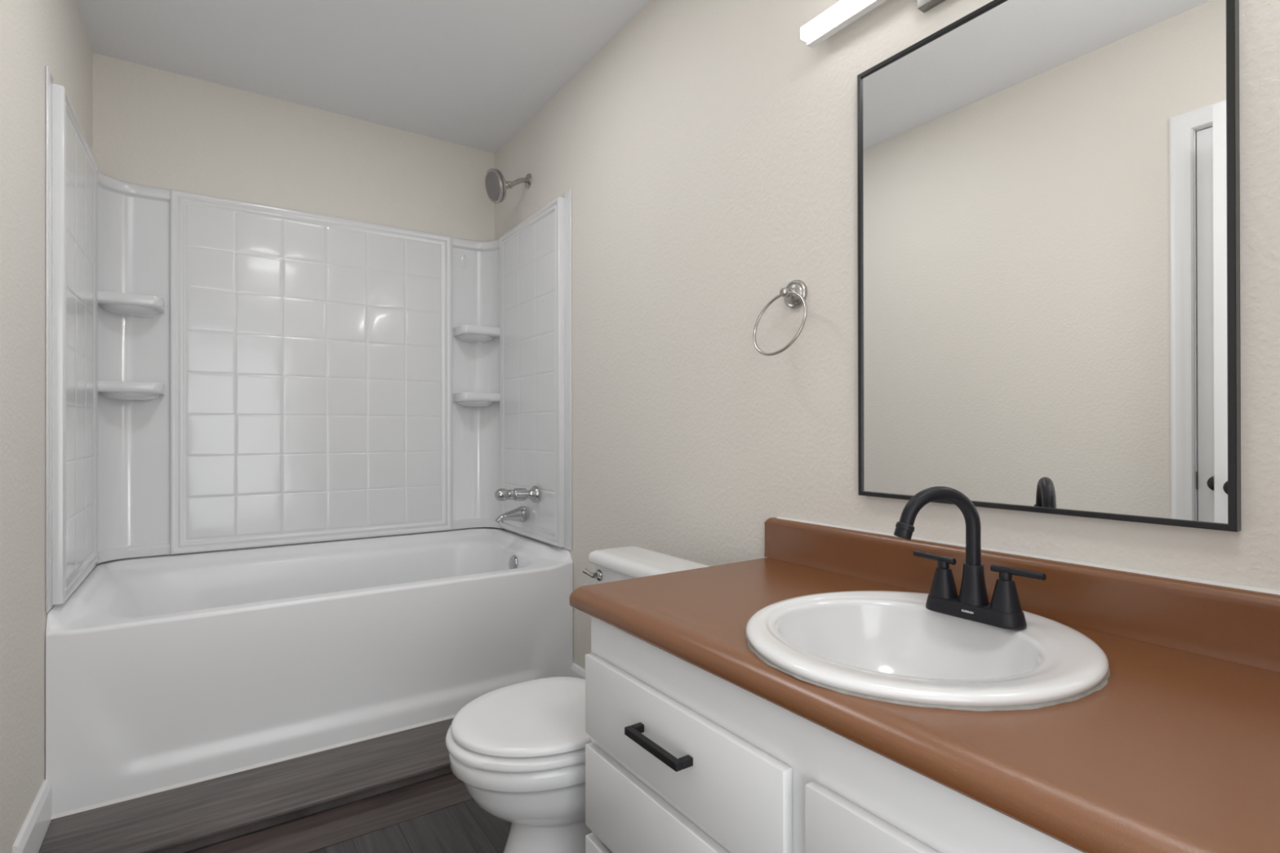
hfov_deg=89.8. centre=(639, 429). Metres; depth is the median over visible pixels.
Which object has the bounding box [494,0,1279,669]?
wall
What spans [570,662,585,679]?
baseboard
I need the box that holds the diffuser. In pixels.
[800,0,869,41]
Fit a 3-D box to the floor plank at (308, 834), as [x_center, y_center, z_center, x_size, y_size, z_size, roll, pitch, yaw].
[-0.694,1.053,1.786,1.550,0.001,0.165,0,0,-34]
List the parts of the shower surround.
panel, panel, panel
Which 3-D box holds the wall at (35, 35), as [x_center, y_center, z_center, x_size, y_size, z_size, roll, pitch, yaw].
[-1.162,-0.172,0.984,0.120,2.449,3.488,0,0,-34]
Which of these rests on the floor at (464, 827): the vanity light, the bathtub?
the bathtub
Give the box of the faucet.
[893,486,1046,629]
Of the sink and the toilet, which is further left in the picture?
the toilet
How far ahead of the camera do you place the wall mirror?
1.07 m
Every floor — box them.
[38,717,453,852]
[182,772,511,852]
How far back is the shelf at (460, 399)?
3.06 m
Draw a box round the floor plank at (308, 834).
[189,773,472,852]
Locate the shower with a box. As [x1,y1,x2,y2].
[484,168,531,204]
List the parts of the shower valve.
knob, stem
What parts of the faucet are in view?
lever, spout, handle, plate, handle, lever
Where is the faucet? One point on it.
(1004, 611)
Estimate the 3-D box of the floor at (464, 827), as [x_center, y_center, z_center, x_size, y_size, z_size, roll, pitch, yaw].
[-0.402,1.100,0.454,3.150,0.100,5.208,0,0,-34]
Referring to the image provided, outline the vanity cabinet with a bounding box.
[585,615,1083,852]
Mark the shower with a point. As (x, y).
(495, 184)
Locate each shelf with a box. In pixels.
[97,290,164,317]
[97,380,164,400]
[453,324,499,342]
[453,392,499,407]
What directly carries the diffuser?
attached to the vanity light
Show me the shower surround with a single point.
(222, 374)
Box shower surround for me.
[45,66,572,612]
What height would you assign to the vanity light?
0.121 m
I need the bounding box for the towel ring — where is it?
[752,280,807,355]
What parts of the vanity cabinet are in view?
drawer, drawer, handle, drawer, false drawer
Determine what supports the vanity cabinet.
on the floor at (464, 827)
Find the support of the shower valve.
attached to the shower surround
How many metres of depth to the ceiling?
2.35 m
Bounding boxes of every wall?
[0,0,93,852]
[93,53,494,559]
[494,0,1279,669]
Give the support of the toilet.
on the floor at (464, 827)
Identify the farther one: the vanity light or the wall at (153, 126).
the wall at (153, 126)
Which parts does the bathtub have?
overflow plate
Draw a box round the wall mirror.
[857,0,1240,532]
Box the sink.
[745,591,1110,711]
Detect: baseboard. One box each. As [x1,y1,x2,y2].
[12,779,51,852]
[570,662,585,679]
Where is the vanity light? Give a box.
[800,0,945,48]
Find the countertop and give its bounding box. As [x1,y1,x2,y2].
[569,516,1279,852]
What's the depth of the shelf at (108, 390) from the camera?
2.33 m
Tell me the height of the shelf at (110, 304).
0.063 m
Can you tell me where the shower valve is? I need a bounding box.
[494,485,538,502]
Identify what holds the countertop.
on the vanity cabinet
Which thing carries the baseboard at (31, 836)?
attached to the wall at (35, 35)
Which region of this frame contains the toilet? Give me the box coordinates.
[445,546,711,852]
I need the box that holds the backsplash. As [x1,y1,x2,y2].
[764,517,1279,672]
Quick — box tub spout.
[495,506,527,523]
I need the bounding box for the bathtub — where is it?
[44,527,573,819]
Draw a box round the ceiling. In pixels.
[76,0,651,153]
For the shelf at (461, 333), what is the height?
0.063 m
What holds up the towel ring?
attached to the wall at (706, 153)
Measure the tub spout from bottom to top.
0.071 m

